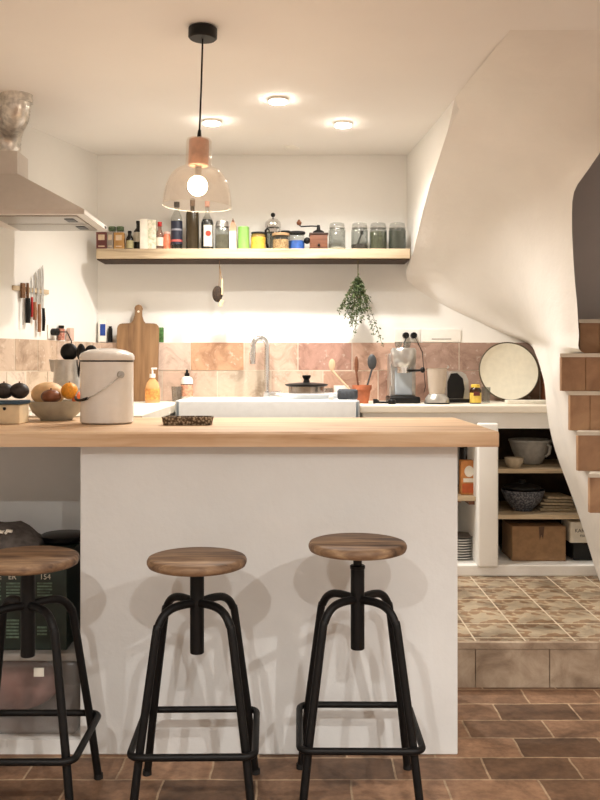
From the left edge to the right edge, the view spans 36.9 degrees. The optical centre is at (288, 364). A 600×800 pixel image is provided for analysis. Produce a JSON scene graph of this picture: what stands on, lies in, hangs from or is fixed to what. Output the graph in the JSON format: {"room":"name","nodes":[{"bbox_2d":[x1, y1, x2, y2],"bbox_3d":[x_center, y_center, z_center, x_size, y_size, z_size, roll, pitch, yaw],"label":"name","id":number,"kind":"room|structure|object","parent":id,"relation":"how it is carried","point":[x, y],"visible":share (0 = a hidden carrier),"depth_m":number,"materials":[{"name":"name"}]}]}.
{"room":"kitchen","nodes":[
{"label":"kitchen","id":0,"kind":"room"},
{"bbox_2d":[0,126,97,342],"bbox_3d":[-1.736,0.073,4.000,0.095,2.713,3.205,0,0,19],"label":"wall","id":1,"kind":"structure","parent":0,"point":[69,261],"depth_m":5.08,"materials":[{"name":"white paint"}]},
{"bbox_2d":[12,285,48,293],"bbox_3d":[-1.389,-0.404,4.845,0.012,0.024,0.320,0,0,19],"label":"strip","id":2,"kind":"object","parent":1,"relation":"attached to","point":[14,287],"visible":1,"depth_m":4.82,"materials":[{"name":"brown wood"}]},
{"bbox_2d":[20,283,25,324],"bbox_3d":[-1.404,-0.323,4.756,0.013,0.222,0.032,0,0,19],"label":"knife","id":3,"kind":"object","parent":2,"relation":"hanging from","point":[22,285],"visible":1,"depth_m":4.75,"materials":[{"name":"wood"}]},
{"bbox_2d":[25,283,30,322],"bbox_3d":[-1.390,-0.330,4.794,0.031,0.214,0.032,0,0,19],"label":"tool","id":4,"kind":"object","parent":2,"relation":"hanging from","point":[27,299],"visible":1,"depth_m":4.79,"materials":[{"name":"black plastic"}]},
{"bbox_2d":[33,275,36,319],"bbox_3d":[-1.369,-0.367,4.853,0.024,0.249,0.025,0,0,19],"label":"paring knife","id":5,"kind":"object","parent":2,"relation":"attached to","point":[34,302],"visible":1,"depth_m":4.85,"materials":[{"name":"metal"}]},
{"bbox_2d":[37,269,40,331],"bbox_3d":[-1.356,-0.351,4.891,0.021,0.343,0.022,0,0,19],"label":"carving knife","id":6,"kind":"object","parent":2,"relation":"attached to","point":[38,276],"visible":1,"depth_m":4.88,"materials":[{"name":"metal"}]},
{"bbox_2d":[41,265,45,330],"bbox_3d":[-1.343,-0.367,4.929,0.019,0.362,0.020,0,0,19],"label":"knife","id":7,"kind":"object","parent":2,"relation":"hanging from","point":[42,271],"visible":1,"depth_m":4.92,"materials":[{"name":"metal"}]},
{"bbox_2d":[0,338,100,400],"bbox_3d":[-1.434,0.041,4.665,0.044,0.354,1.690,0,0,19],"label":"wall tiles","id":8,"kind":"structure","parent":1,"relation":"attached to","point":[26,361],"depth_m":4.77,"materials":[{"name":"tile"}]},
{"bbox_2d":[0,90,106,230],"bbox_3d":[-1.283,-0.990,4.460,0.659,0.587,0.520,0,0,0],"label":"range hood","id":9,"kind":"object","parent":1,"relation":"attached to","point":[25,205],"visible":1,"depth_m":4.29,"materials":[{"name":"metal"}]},
{"bbox_2d":[47,325,71,342],"bbox_3d":[-1.282,-0.089,5.038,0.133,0.270,0.073,0,0,-9],"label":"socket","id":10,"kind":"object","parent":1,"relation":"attached to","point":[52,331],"visible":0.88,"depth_m":5.01,"materials":[{"name":"white plastic"}]},
{"bbox_2d":[0,0,599,154],"bbox_3d":[0.400,-1.333,1.500,5.600,0.100,8.200,0,0,0],"label":"ceiling","id":11,"kind":"structure","parent":0,"point":[103,77],"depth_m":3.86,"materials":[{"name":"paint"}]},
{"bbox_2d":[162,22,231,211],"bbox_3d":[-0.350,-0.942,3.420,0.262,0.686,0.263,0,0,-3],"label":"pendant lamp","id":12,"kind":"object","parent":11,"relation":"hanging from","point":[202,33],"visible":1,"depth_m":3.39,"materials":[{"name":"black plastic"}]},
{"bbox_2d":[188,137,208,167],"bbox_3d":[-0.343,-0.807,3.420,0.076,0.100,0.076,2,0,0],"label":"socket","id":13,"kind":"object","parent":12,"relation":"attached to","point":[198,146],"depth_m":3.39,"materials":[{"name":"orange wood"}]},
{"bbox_2d":[202,118,221,125],"bbox_3d":[-0.405,-1.274,4.730,0.100,0.018,0.100,0,0,0],"label":"recessed light","id":14,"kind":"object","parent":11,"relation":"in","point":[209,121],"visible":1,"depth_m":4.70,"materials":[{"name":"white plastic"}]},
{"bbox_2d":[268,96,287,104],"bbox_3d":[-0.053,-1.274,4.340,0.100,0.018,0.100,0,0,0],"label":"recessed light","id":15,"kind":"object","parent":11,"relation":"in","point":[275,100],"visible":1,"depth_m":4.32,"materials":[{"name":"white plastic"}]},
{"bbox_2d":[334,120,351,127],"bbox_3d":[0.286,-1.274,4.770,0.100,0.018,0.100,0,0,0],"label":"recessed light","id":16,"kind":"object","parent":11,"relation":"in","point":[343,123],"visible":1,"depth_m":4.74,"materials":[{"name":"white plastic"}]},
{"bbox_2d":[0,687,599,799],"bbox_3d":[0.400,1.380,0.558,5.600,0.100,6.317,0,0,0],"label":"floor","id":17,"kind":"structure","parent":0,"point":[515,743],"depth_m":2.94,"materials":[{"name":"tile"}]},
{"bbox_2d":[0,546,102,799],"bbox_3d":[-0.789,0.952,2.720,0.381,0.756,0.381,0,0,0],"label":"bar stool","id":18,"kind":"object","parent":17,"relation":"on","point":[26,562],"visible":1,"depth_m":2.70,"materials":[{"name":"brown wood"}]},
{"bbox_2d":[127,547,259,799],"bbox_3d":[-0.281,0.957,2.750,0.381,0.746,0.381,0,0,-1],"label":"bar stool","id":19,"kind":"object","parent":17,"relation":"on","point":[196,563],"visible":1,"depth_m":2.68,"materials":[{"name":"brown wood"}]},
{"bbox_2d":[0,447,457,753],"bbox_3d":[-0.709,0.801,3.385,2.570,1.057,0.630,0,0,0],"label":"kitchen island","id":20,"kind":"object","parent":17,"relation":"on","point":[128,505],"visible":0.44,"depth_m":3.07,"materials":[{"name":"paint"}]},
{"bbox_2d":[3,642,76,676],"bbox_3d":[-1.060,1.138,3.299,0.660,0.283,0.392,0,0,0],"label":"tub","id":21,"kind":"object","parent":20,"relation":"on","point":[69,654],"visible":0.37,"depth_m":3.10,"materials":[{"name":"grey plastic"}]},
{"bbox_2d":[0,661,55,708],"bbox_3d":[-1.090,1.165,3.300,0.510,0.216,0.270,0,0,0],"label":"folded blanket","id":22,"kind":"object","parent":21,"relation":"in","point":[19,689],"visible":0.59,"depth_m":3.21,"materials":[{"name":"fabric"}]},
{"bbox_2d":[0,543,79,649],"bbox_3d":[-1.048,0.827,3.299,0.545,0.335,0.322,0,0,0],"label":"carton","id":23,"kind":"object","parent":21,"relation":"on","point":[66,583],"visible":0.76,"depth_m":3.14,"materials":[{"name":"cardboard"}]},
{"bbox_2d":[0,521,44,548],"bbox_3d":[-1.130,0.613,3.300,0.484,0.093,0.259,0,0,5],"label":"bag","id":24,"kind":"object","parent":23,"relation":"on","point":[16,533],"visible":0.8,"depth_m":3.22,"materials":[{"name":"grey fabric"}]},
{"bbox_2d":[41,530,79,544],"bbox_3d":[-0.839,0.643,3.360,0.176,0.032,0.176,0,0,0],"label":"pan","id":25,"kind":"object","parent":23,"relation":"on","point":[57,537],"visible":0.7,"depth_m":3.30,"materials":[{"name":"metal"}]},
{"bbox_2d":[0,418,498,446],"bbox_3d":[-0.650,0.248,3.410,2.700,0.050,0.824,0,0,0],"label":"island countertop","id":26,"kind":"structure","parent":20,"relation":"on","point":[142,432],"depth_m":3.00,"materials":[{"name":"brown wood"}]},
{"bbox_2d":[0,403,28,423],"bbox_3d":[-1.121,0.185,3.436,0.218,0.073,0.129,0,0,0],"label":"box","id":27,"kind":"object","parent":26,"relation":"on","point":[9,414],"visible":0.98,"depth_m":3.38,"materials":[{"name":"brown wood"}]},
{"bbox_2d":[0,400,29,404],"bbox_3d":[-1.121,0.142,3.440,0.227,0.014,0.140,0,0,0],"label":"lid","id":28,"kind":"object","parent":27,"relation":"on","point":[2,402],"visible":1,"depth_m":3.37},
{"bbox_2d":[0,381,10,398],"bbox_3d":[-1.089,0.096,3.440,0.074,0.066,0.067,0,0,0],"label":"avocado","id":29,"kind":"object","parent":28,"relation":"on","point":[4,387],"visible":0.94,"depth_m":3.42,"materials":[{"name":"black food"}]},
{"bbox_2d":[10,381,28,398],"bbox_3d":[-1.030,0.096,3.440,0.074,0.066,0.067,0,0,0],"label":"avocado","id":30,"kind":"object","parent":28,"relation":"on","point":[19,390],"visible":1,"depth_m":3.42,"materials":[{"name":"black food"}]},
{"bbox_2d":[28,400,79,420],"bbox_3d":[-0.940,0.183,3.640,0.232,0.077,0.232,0,0,0],"label":"fruit bowl","id":31,"kind":"object","parent":26,"relation":"on","point":[64,410],"visible":0.79,"depth_m":3.56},
{"bbox_2d":[31,382,63,401],"bbox_3d":[-0.980,0.118,3.660,0.135,0.099,0.094,0,0,-17],"label":"butternut squash","id":32,"kind":"object","parent":31,"relation":"in","point":[36,392],"visible":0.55,"depth_m":3.63,"materials":[{"name":"beige food"}]},
{"bbox_2d":[41,388,60,401],"bbox_3d":[-0.944,0.122,3.570,0.080,0.061,0.066,0,0,0],"label":"mango","id":33,"kind":"object","parent":31,"relation":"in","point":[50,395],"visible":0.88,"depth_m":3.55,"materials":[{"name":"brown food"}]},
{"bbox_2d":[61,381,77,399],"bbox_3d":[-0.878,0.102,3.600,0.068,0.073,0.068,0,0,0],"label":"orange","id":34,"kind":"object","parent":31,"relation":"in","point":[69,390],"visible":0.96,"depth_m":3.58,"materials":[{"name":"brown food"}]},
{"bbox_2d":[74,348,134,424],"bbox_3d":[-0.704,0.079,3.434,0.220,0.286,0.224,0,0,15],"label":"bin","id":35,"kind":"object","parent":26,"relation":"on","point":[106,389],"visible":1,"depth_m":3.35,"materials":[{"name":"metal"}]},
{"bbox_2d":[162,416,213,424],"bbox_3d":[-0.377,0.207,3.360,0.188,0.030,0.098,0,0,0],"label":"tray","id":36,"kind":"object","parent":26,"relation":"on","point":[167,420],"visible":1,"depth_m":3.31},
{"bbox_2d":[296,533,425,799],"bbox_3d":[0.212,0.938,2.790,0.381,0.784,0.381,0,0,1],"label":"bar stool","id":37,"kind":"object","parent":17,"relation":"on","point":[357,548],"visible":1,"depth_m":2.72,"materials":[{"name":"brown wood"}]},
{"bbox_2d":[98,155,525,415],"bbox_3d":[0.975,0.073,5.550,4.450,2.713,0.100,0,0,0],"label":"wall","id":38,"kind":"structure","parent":0,"point":[280,303],"depth_m":5.50,"materials":[{"name":"white paint"}]},
{"bbox_2d":[96,249,409,263],"bbox_3d":[-0.209,-0.648,5.375,1.834,0.064,0.250,0,0,0],"label":"wall shelf","id":39,"kind":"object","parent":38,"relation":"attached to","point":[106,256],"visible":1,"depth_m":5.25,"materials":[{"name":"brown wood"}]},
{"bbox_2d":[96,232,106,248],"bbox_3d":[-1.110,-0.734,5.349,0.062,0.107,0.051,0,0,0],"label":"box","id":40,"kind":"object","parent":39,"relation":"on","point":[101,237],"visible":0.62,"depth_m":5.33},
{"bbox_2d":[107,232,113,248],"bbox_3d":[-1.059,-0.734,5.349,0.037,0.107,0.051,0,0,0],"label":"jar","id":41,"kind":"object","parent":39,"relation":"on","point":[110,235],"visible":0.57,"depth_m":5.33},
{"bbox_2d":[114,232,124,248],"bbox_3d":[-1.008,-0.733,5.349,0.059,0.104,0.051,0,0,0],"label":"jar","id":42,"kind":"object","parent":39,"relation":"on","point":[119,237],"visible":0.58,"depth_m":5.33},
{"bbox_2d":[126,231,133,248],"bbox_3d":[-0.947,-0.739,5.350,0.045,0.116,0.045,0,0,0],"label":"bottle","id":43,"kind":"object","parent":39,"relation":"on","point":[129,239],"visible":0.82,"depth_m":5.33,"materials":[{"name":"glass"}]},
{"bbox_2d":[133,221,139,248],"bbox_3d":[-0.904,-0.772,5.400,0.058,0.184,0.058,0,0,0],"label":"bottle","id":44,"kind":"object","parent":39,"relation":"on","point":[136,234],"visible":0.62,"depth_m":5.37,"materials":[{"name":"black glass"}]},
{"bbox_2d":[140,219,147,248],"bbox_3d":[-0.858,-0.771,5.350,0.045,0.181,0.090,0,0,0],"label":"carton","id":45,"kind":"object","parent":39,"relation":"on","point":[143,222],"visible":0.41,"depth_m":5.30,"materials":[{"name":"cardboard"}]},
{"bbox_2d":[148,220,156,248],"bbox_3d":[-0.811,-0.770,5.350,0.047,0.178,0.060,0,0,0],"label":"carton","id":46,"kind":"object","parent":39,"relation":"on","point":[152,224],"visible":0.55,"depth_m":5.32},
{"bbox_2d":[156,222,163,248],"bbox_3d":[-0.768,-0.765,5.350,0.045,0.170,0.045,0,0,0],"label":"bottle","id":47,"kind":"object","parent":39,"relation":"on","point":[159,235],"visible":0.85,"depth_m":5.33,"materials":[{"name":"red glass"}]},
{"bbox_2d":[163,232,170,248],"bbox_3d":[-0.725,-0.736,5.350,0.042,0.110,0.042,0,0,0],"label":"jar","id":48,"kind":"object","parent":39,"relation":"on","point":[166,238],"visible":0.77,"depth_m":5.33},
{"bbox_2d":[171,202,182,248],"bbox_3d":[-0.667,-0.825,5.350,0.070,0.288,0.070,0,0,0],"label":"bottle","id":49,"kind":"object","parent":39,"relation":"on","point":[176,226],"visible":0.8,"depth_m":5.32,"materials":[{"name":"clear glass"}]},
{"bbox_2d":[186,199,198,248],"bbox_3d":[-0.574,-0.834,5.350,0.077,0.306,0.077,0,0,0],"label":"oil bottle","id":50,"kind":"object","parent":39,"relation":"on","point":[192,218],"visible":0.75,"depth_m":5.32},
{"bbox_2d":[201,201,212,248],"bbox_3d":[-0.486,-0.828,5.348,0.074,0.294,0.077,0,0,0],"label":"wine bottle","id":51,"kind":"object","parent":39,"relation":"on","point":[206,224],"visible":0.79,"depth_m":5.32,"materials":[{"name":"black glass"}]},
{"bbox_2d":[212,261,223,306],"bbox_3d":[-0.417,-0.477,5.298,0.071,0.276,0.036,0,0,0],"label":"brush","id":52,"kind":"object","parent":39,"relation":"hanging from","point":[217,293],"visible":1,"depth_m":5.29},
{"bbox_2d":[215,220,228,248],"bbox_3d":[-0.397,-0.768,5.348,0.086,0.176,0.089,0,0,0],"label":"jar","id":53,"kind":"object","parent":39,"relation":"on","point":[222,240],"visible":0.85,"depth_m":5.32,"materials":[{"name":"clear glass"}]},
{"bbox_2d":[229,219,236,248],"bbox_3d":[-0.333,-0.775,5.350,0.042,0.189,0.060,0,0,0],"label":"bottle","id":54,"kind":"object","parent":39,"relation":"on","point":[233,230],"visible":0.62,"depth_m":5.32,"materials":[{"name":"white plastic"}]},
{"bbox_2d":[238,226,248,248],"bbox_3d":[-0.270,-0.750,5.350,0.067,0.140,0.067,0,0,0],"label":"tin","id":55,"kind":"object","parent":39,"relation":"on","point":[243,231],"visible":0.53,"depth_m":5.32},
{"bbox_2d":[251,231,265,248],"bbox_3d":[-0.183,-0.734,5.350,0.087,0.107,0.087,0,0,0],"label":"jar","id":56,"kind":"object","parent":39,"relation":"on","point":[258,239],"visible":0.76,"depth_m":5.31,"materials":[{"name":"yellow"}]},
{"bbox_2d":[265,213,280,248],"bbox_3d":[-0.097,-0.799,5.417,0.098,0.237,0.103,0,0,0],"label":"press","id":57,"kind":"object","parent":39,"relation":"on","point":[272,225],"visible":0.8,"depth_m":5.39,"materials":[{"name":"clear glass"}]},
{"bbox_2d":[272,232,288,248],"bbox_3d":[-0.049,-0.728,5.310,0.103,0.095,0.103,0,0,0],"label":"jar","id":58,"kind":"object","parent":39,"relation":"on","point":[277,243],"visible":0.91,"depth_m":5.27,"materials":[{"name":"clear glass"}]},
{"bbox_2d":[288,231,304,248],"bbox_3d":[0.046,-0.736,5.350,0.101,0.110,0.101,0,0,0],"label":"jar","id":59,"kind":"object","parent":39,"relation":"on","point":[293,244],"visible":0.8,"depth_m":5.31,"materials":[{"name":"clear glass"}]},
{"bbox_2d":[297,220,327,248],"bbox_3d":[0.138,-0.771,5.345,0.188,0.182,0.122,0,0,0],"label":"coffee grinder","id":60,"kind":"object","parent":39,"relation":"on","point":[318,239],"visible":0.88,"depth_m":5.30,"materials":[{"name":"brown wood"}]},
{"bbox_2d":[352,225,366,248],"bbox_3d":[0.419,-0.762,5.348,0.101,0.164,0.104,0,0,0],"label":"jar","id":61,"kind":"object","parent":39,"relation":"on","point":[359,228],"visible":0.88,"depth_m":5.32,"materials":[{"name":"clear glass"}]},
{"bbox_2d":[337,260,383,346],"bbox_3d":[0.419,-0.361,5.299,0.281,0.510,0.102,0,0,0],"label":"bunch","id":62,"kind":"object","parent":39,"relation":"hanging from","point":[357,283],"visible":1,"depth_m":5.29,"materials":[{"name":"green plant"}]},
{"bbox_2d":[370,225,386,248],"bbox_3d":[0.530,-0.762,5.348,0.104,0.164,0.107,0,0,0],"label":"jar","id":63,"kind":"object","parent":39,"relation":"on","point":[377,238],"visible":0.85,"depth_m":5.31,"materials":[{"name":"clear glass"}]},
{"bbox_2d":[389,225,405,248],"bbox_3d":[0.643,-0.762,5.348,0.104,0.164,0.107,0,0,0],"label":"jar","id":64,"kind":"object","parent":39,"relation":"on","point":[396,233],"visible":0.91,"depth_m":5.31,"materials":[{"name":"clear glass"}]},
{"bbox_2d":[101,343,543,400],"bbox_3d":[0.315,0.041,5.478,2.970,0.354,0.044,0,0,0],"label":"wall tiles","id":65,"kind":"structure","parent":38,"relation":"attached to","point":[215,369],"depth_m":5.46,"materials":[{"name":"tile"}]},
{"bbox_2d":[98,320,106,341],"bbox_3d":[-1.135,-0.206,5.477,0.050,0.135,0.030,0,0,0],"label":"tube","id":66,"kind":"object","parent":65,"relation":"on","point":[102,324],"visible":1,"depth_m":5.46,"materials":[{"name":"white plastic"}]},
{"bbox_2d":[395,329,425,391],"bbox_3d":[0.736,-0.027,5.453,0.178,0.386,0.093,0,0,0],"label":"double socket","id":67,"kind":"object","parent":38,"relation":"attached to","point":[401,335],"visible":0.98,"depth_m":5.49,"materials":[{"name":"white plastic"}]},
{"bbox_2d":[422,329,460,341],"bbox_3d":[0.930,-0.180,5.494,0.238,0.079,0.012,0,0,0],"label":"switch panel","id":68,"kind":"object","parent":38,"relation":"attached to","point":[428,335],"visible":1,"depth_m":5.49,"materials":[{"name":"white plastic"}]},
{"bbox_2d":[407,99,458,273],"bbox_3d":[0.788,-0.901,4.910,0.058,0.764,1.186,0,0,-4],"label":"wall","id":69,"kind":"structure","parent":0,"point":[422,160],"depth_m":5.09,"materials":[{"name":"white paint"}]},
{"bbox_2d":[458,576,599,640],"bbox_3d":[0.400,1.287,4.611,5.600,0.286,1.778,0,0,0],"label":"floor","id":70,"kind":"structure","parent":0,"point":[490,608],"depth_m":4.23,"materials":[{"name":"tile"}]},
{"bbox_2d":[167,413,597,575],"bbox_3d":[0.040,0.702,4.700,3.520,0.884,1.600,0,0,0],"label":"cabinet","id":71,"kind":"object","parent":70,"relation":"on","point":[481,514],"depth_m":4.89,"materials":[{"name":"white paint"}]},
{"bbox_2d":[29,401,546,417],"bbox_3d":[0.033,0.239,4.680,3.534,0.042,1.640,0,0,0],"label":"countertop","id":72,"kind":"structure","parent":71,"relation":"on","point":[164,408],"depth_m":4.86,"materials":[{"name":"stone"}]},
{"bbox_2d":[49,359,79,399],"bbox_3d":[-1.073,0.095,4.350,0.148,0.246,0.148,0,0,34],"label":"jug","id":73,"kind":"object","parent":72,"relation":"on","point":[64,371],"visible":0.44,"depth_m":4.30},
{"bbox_2d":[60,343,76,359],"bbox_3d":[-1.066,0.026,4.360,0.086,0.265,0.040,0,0,0],"label":"ladle","id":74,"kind":"object","parent":73,"relation":"in","point":[68,350],"visible":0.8,"depth_m":4.35,"materials":[{"name":"black plastic"}]},
{"bbox_2d":[76,344,84,376],"bbox_3d":[-1.009,0.028,4.330,0.061,0.262,0.020,0,0,0],"label":"slotted spoon","id":75,"kind":"object","parent":73,"relation":"in","point":[80,349],"visible":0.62,"depth_m":4.32,"materials":[{"name":"black plastic"}]},
{"bbox_2d":[116,305,158,401],"bbox_3d":[-0.911,-0.073,5.417,0.252,0.588,0.114,0,0,0],"label":"chopping board","id":76,"kind":"object","parent":72,"relation":"on","point":[140,338],"visible":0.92,"depth_m":5.41,"materials":[{"name":"brown wood"}]},
{"bbox_2d":[145,368,159,402],"bbox_3d":[-0.789,0.117,5.200,0.087,0.203,0.058,0,0,0],"label":"soap dispenser","id":77,"kind":"object","parent":72,"relation":"on","point":[152,389],"visible":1,"depth_m":5.18,"materials":[{"name":"orange"}]},
{"bbox_2d":[181,370,192,398],"bbox_3d":[-0.612,0.123,5.400,0.073,0.190,0.073,0,0,0],"label":"dish soap bottle","id":78,"kind":"object","parent":72,"relation":"on","point":[186,381],"visible":0.88,"depth_m":5.37,"materials":[{"name":"white plastic"}]},
{"bbox_2d":[249,335,281,396],"bbox_3d":[-0.143,0.021,5.390,0.194,0.395,0.074,0,0,-11],"label":"kitchen faucet","id":79,"kind":"object","parent":72,"relation":"on","point":[266,393],"visible":0.84,"depth_m":5.38,"materials":[{"name":"silver metal"}]},
{"bbox_2d":[175,397,359,417],"bbox_3d":[-0.115,0.294,5.065,0.986,0.211,0.530,0,0,0],"label":"farmhouse sink","id":80,"kind":"object","parent":72,"relation":"in","point":[218,407],"visible":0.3,"depth_m":4.80,"materials":[{"name":"ceramic"}]},
{"bbox_2d":[275,392,336,398],"bbox_3d":[0.124,0.173,5.060,0.400,0.030,0.248,0,0,0],"label":"platter","id":81,"kind":"object","parent":80,"relation":"on","point":[285,395],"visible":0.79,"depth_m":4.97,"materials":[{"name":"ceramic"}]},
{"bbox_2d":[285,375,327,393],"bbox_3d":[0.099,0.116,5.080,0.242,0.120,0.242,0,0,0],"label":"lidded pot","id":82,"kind":"object","parent":81,"relation":"on","point":[305,387],"visible":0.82,"depth_m":5.00,"materials":[{"name":"metal"}]},
{"bbox_2d":[337,389,357,399],"bbox_3d":[0.320,0.160,4.930,0.112,0.057,0.068,0,0,0],"label":"sponge","id":83,"kind":"object","parent":80,"relation":"on","point":[345,394],"visible":1,"depth_m":4.90,"materials":[{"name":"grey fabric"}]},
{"bbox_2d":[352,385,371,403],"bbox_3d":[0.415,0.166,5.120,0.112,0.104,0.112,0,0,0],"label":"terracotta pot","id":84,"kind":"object","parent":72,"relation":"on","point":[363,390],"visible":0.74,"depth_m":5.08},
{"bbox_2d":[329,359,349,388],"bbox_3d":[0.315,0.083,5.125,0.177,0.235,0.012,0,0,0],"label":"wooden spatula","id":85,"kind":"object","parent":84,"relation":"in","point":[331,362],"visible":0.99,"depth_m":5.12,"materials":[{"name":"brown wood"}]},
{"bbox_2d":[367,354,376,384],"bbox_3d":[0.458,0.068,5.120,0.080,0.262,0.024,0,0,0],"label":"spoon","id":86,"kind":"object","parent":84,"relation":"in","point":[371,361],"visible":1,"depth_m":5.11,"materials":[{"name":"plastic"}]},
{"bbox_2d":[385,348,424,403],"bbox_3d":[0.670,0.060,5.199,0.201,0.315,0.242,0,0,0],"label":"espresso machine","id":87,"kind":"object","parent":72,"relation":"on","point":[401,370],"visible":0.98,"depth_m":5.15,"materials":[{"name":"silver metal"}]},
{"bbox_2d":[424,366,449,403],"bbox_3d":[0.832,0.110,5.060,0.142,0.217,0.142,0,0,0],"label":"blender","id":88,"kind":"object","parent":72,"relation":"on","point":[436,377],"visible":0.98,"depth_m":5.01,"materials":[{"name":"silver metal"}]},
{"bbox_2d":[427,366,448,393],"bbox_3d":[0.837,0.082,5.060,0.130,0.161,0.120,0,0,0],"label":"cup","id":89,"kind":"object","parent":88,"relation":"on","point":[436,377],"depth_m":5.02,"materials":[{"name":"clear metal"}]},
{"bbox_2d":[445,371,469,402],"bbox_3d":[0.979,0.127,5.295,0.145,0.182,0.210,0,0,0],"label":"toaster","id":90,"kind":"object","parent":72,"relation":"on","point":[457,385],"visible":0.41,"depth_m":5.20,"materials":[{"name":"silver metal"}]},
{"bbox_2d":[470,384,480,403],"bbox_3d":[1.053,0.164,5.079,0.065,0.109,0.066,0,0,0],"label":"jar","id":91,"kind":"object","parent":72,"relation":"on","point":[475,391],"visible":1,"depth_m":5.05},
{"bbox_2d":[479,342,538,399],"bbox_3d":[1.315,0.037,5.384,0.362,0.352,0.106,0,0,2],"label":"round tray","id":92,"kind":"object","parent":72,"relation":"on","point":[507,370],"visible":0.98,"depth_m":5.39,"materials":[{"name":"wood"}]},
{"bbox_2d":[505,400,545,403],"bbox_3d":[1.354,0.208,5.090,0.250,0.020,0.080,0,0,2],"label":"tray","id":93,"kind":"object","parent":72,"relation":"on","point":[506,401],"visible":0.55,"depth_m":5.05,"materials":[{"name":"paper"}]},
{"bbox_2d":[459,459,472,494],"bbox_3d":[0.993,0.623,4.999,0.087,0.190,0.062,0,0,0],"label":"flour bag","id":94,"kind":"object","parent":71,"relation":"on","point":[465,465],"visible":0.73,"depth_m":4.97,"materials":[{"name":"orange paper"}]},
{"bbox_2d":[458,485,475,500],"bbox_3d":[0.819,0.730,5.162,0.398,0.024,0.515,0,0,0],"label":"shelf","id":95,"kind":"object","parent":71,"relation":"attached to","point":[460,497],"depth_m":4.91,"materials":[{"name":"brown wood"}]},
{"bbox_2d":[504,457,523,467],"bbox_3d":[1.241,0.538,4.965,0.104,0.055,0.104,0,0,0],"label":"bowl","id":96,"kind":"object","parent":71,"relation":"on","point":[511,462],"visible":1,"depth_m":4.93,"materials":[{"name":"ceramic"}]},
{"bbox_2d":[501,487,544,511],"bbox_3d":[1.316,0.757,5.060,0.242,0.118,0.242,0,0,0],"label":"speckled bowl","id":97,"kind":"object","parent":71,"relation":"on","point":[519,501],"visible":0.92,"depth_m":4.98,"materials":[{"name":"ceramic"}]},
{"bbox_2d":[503,479,540,491],"bbox_3d":[1.310,0.704,5.060,0.204,0.127,0.204,0,0,0],"label":"lid","id":98,"kind":"object","parent":97,"relation":"in","point":[521,485],"visible":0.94,"depth_m":5.00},
{"bbox_2d":[508,438,551,464],"bbox_3d":[1.382,0.495,5.159,0.242,0.140,0.243,0,0,0],"label":"mixing bowl","id":99,"kind":"object","parent":71,"relation":"on","point":[534,451],"visible":0.92,"depth_m":5.08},
{"bbox_2d":[498,459,562,472],"bbox_3d":[1.414,0.578,5.162,0.572,0.024,0.515,0,0,0],"label":"shelf","id":100,"kind":"object","parent":71,"relation":"attached to","point":[548,465],"depth_m":4.92,"materials":[{"name":"brown wood"}]},
{"bbox_2d":[502,519,565,560],"bbox_3d":[1.378,0.984,5.079,0.296,0.194,0.242,0,0,0],"label":"cardboard box","id":101,"kind":"object","parent":71,"relation":"on","point":[522,539],"visible":0.95,"depth_m":4.96,"materials":[{"name":"cardboard"}]},
{"bbox_2d":[498,501,579,518],"bbox_3d":[1.414,0.829,5.162,0.572,0.024,0.515,0,0,0],"label":"shelf","id":102,"kind":"object","parent":71,"relation":"attached to","point":[505,511],"depth_m":4.92,"materials":[{"name":"brown wood"}]},
{"bbox_2d":[535,506,576,510],"bbox_3d":[1.508,0.809,5.120,0.210,0.014,0.180,0,0,0],"label":"folded cloth","id":103,"kind":"object","parent":71,"relation":"on","point":[536,507],"visible":0.34,"depth_m":5.03,"materials":[{"name":"fabric"}]},
{"bbox_2d":[537,503,575,508],"bbox_3d":[1.508,0.794,5.120,0.194,0.016,0.180,0,0,-6],"label":"folded cloth","id":104,"kind":"object","parent":103,"relation":"on","point":[539,504],"visible":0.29,"depth_m":5.04,"materials":[{"name":"fabric"}]},
{"bbox_2d":[540,500,572,505],"bbox_3d":[1.508,0.778,5.120,0.178,0.016,0.180,0,0,6],"label":"folded cloth","id":105,"kind":"object","parent":104,"relation":"on","point":[541,502],"visible":0.48,"depth_m":5.04,"materials":[{"name":"fabric"}]},
{"bbox_2d":[542,497,572,502],"bbox_3d":[1.508,0.760,5.120,0.162,0.018,0.180,0,0,0],"label":"folded cloth","id":106,"kind":"object","parent":105,"relation":"on","point":[543,498],"visible":0.41,"depth_m":5.03,"materials":[{"name":"fabric"}]},
{"bbox_2d":[543,492,572,498],"bbox_3d":[1.508,0.743,5.120,0.146,0.017,0.180,0,0,-6],"label":"folded cloth","id":107,"kind":"object","parent":106,"relation":"on","point":[549,495],"visible":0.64,"depth_m":5.07,"materials":[{"name":"fabric"}]},
{"bbox_2d":[566,540,591,559],"bbox_3d":[1.680,1.030,5.055,0.220,0.100,0.170,0,0,0],"label":"crate","id":108,"kind":"object","parent":71,"relation":"on","point":[576,551],"visible":0.52,"depth_m":4.97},
{"bbox_2d":[561,519,586,542],"bbox_3d":[1.681,0.920,5.035,0.265,0.115,0.171,0,0,0],"label":"sign box","id":109,"kind":"object","parent":108,"relation":"on","point":[575,533],"visible":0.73,"depth_m":4.95,"materials":[{"name":"cardboard"}]},
{"bbox_2d":[406,30,599,580],"bbox_3d":[1.524,-0.070,4.494,1.629,2.427,2.093,0,0,0],"label":"staircase","id":110,"kind":"structure","parent":70,"relation":"on","point":[494,244],"depth_m":4.47,"materials":[{"name":"paint"}]},
{"bbox_2d":[458,641,599,686],"bbox_3d":[1.700,1.238,3.719,3.000,0.188,0.022,0,0,0],"label":"step riser","id":111,"kind":"structure","parent":70,"relation":"attached to","point":[480,663],"depth_m":3.71,"materials":[{"name":"tile"}]},
{"bbox_2d":[572,153,599,322],"bbox_3d":[2.280,-0.676,4.880,1.640,1.213,0.080,0,0,0],"label":"wall","id":112,"kind":"structure","parent":0,"point":[586,197],"depth_m":4.84,"materials":[{"name":"paint"}]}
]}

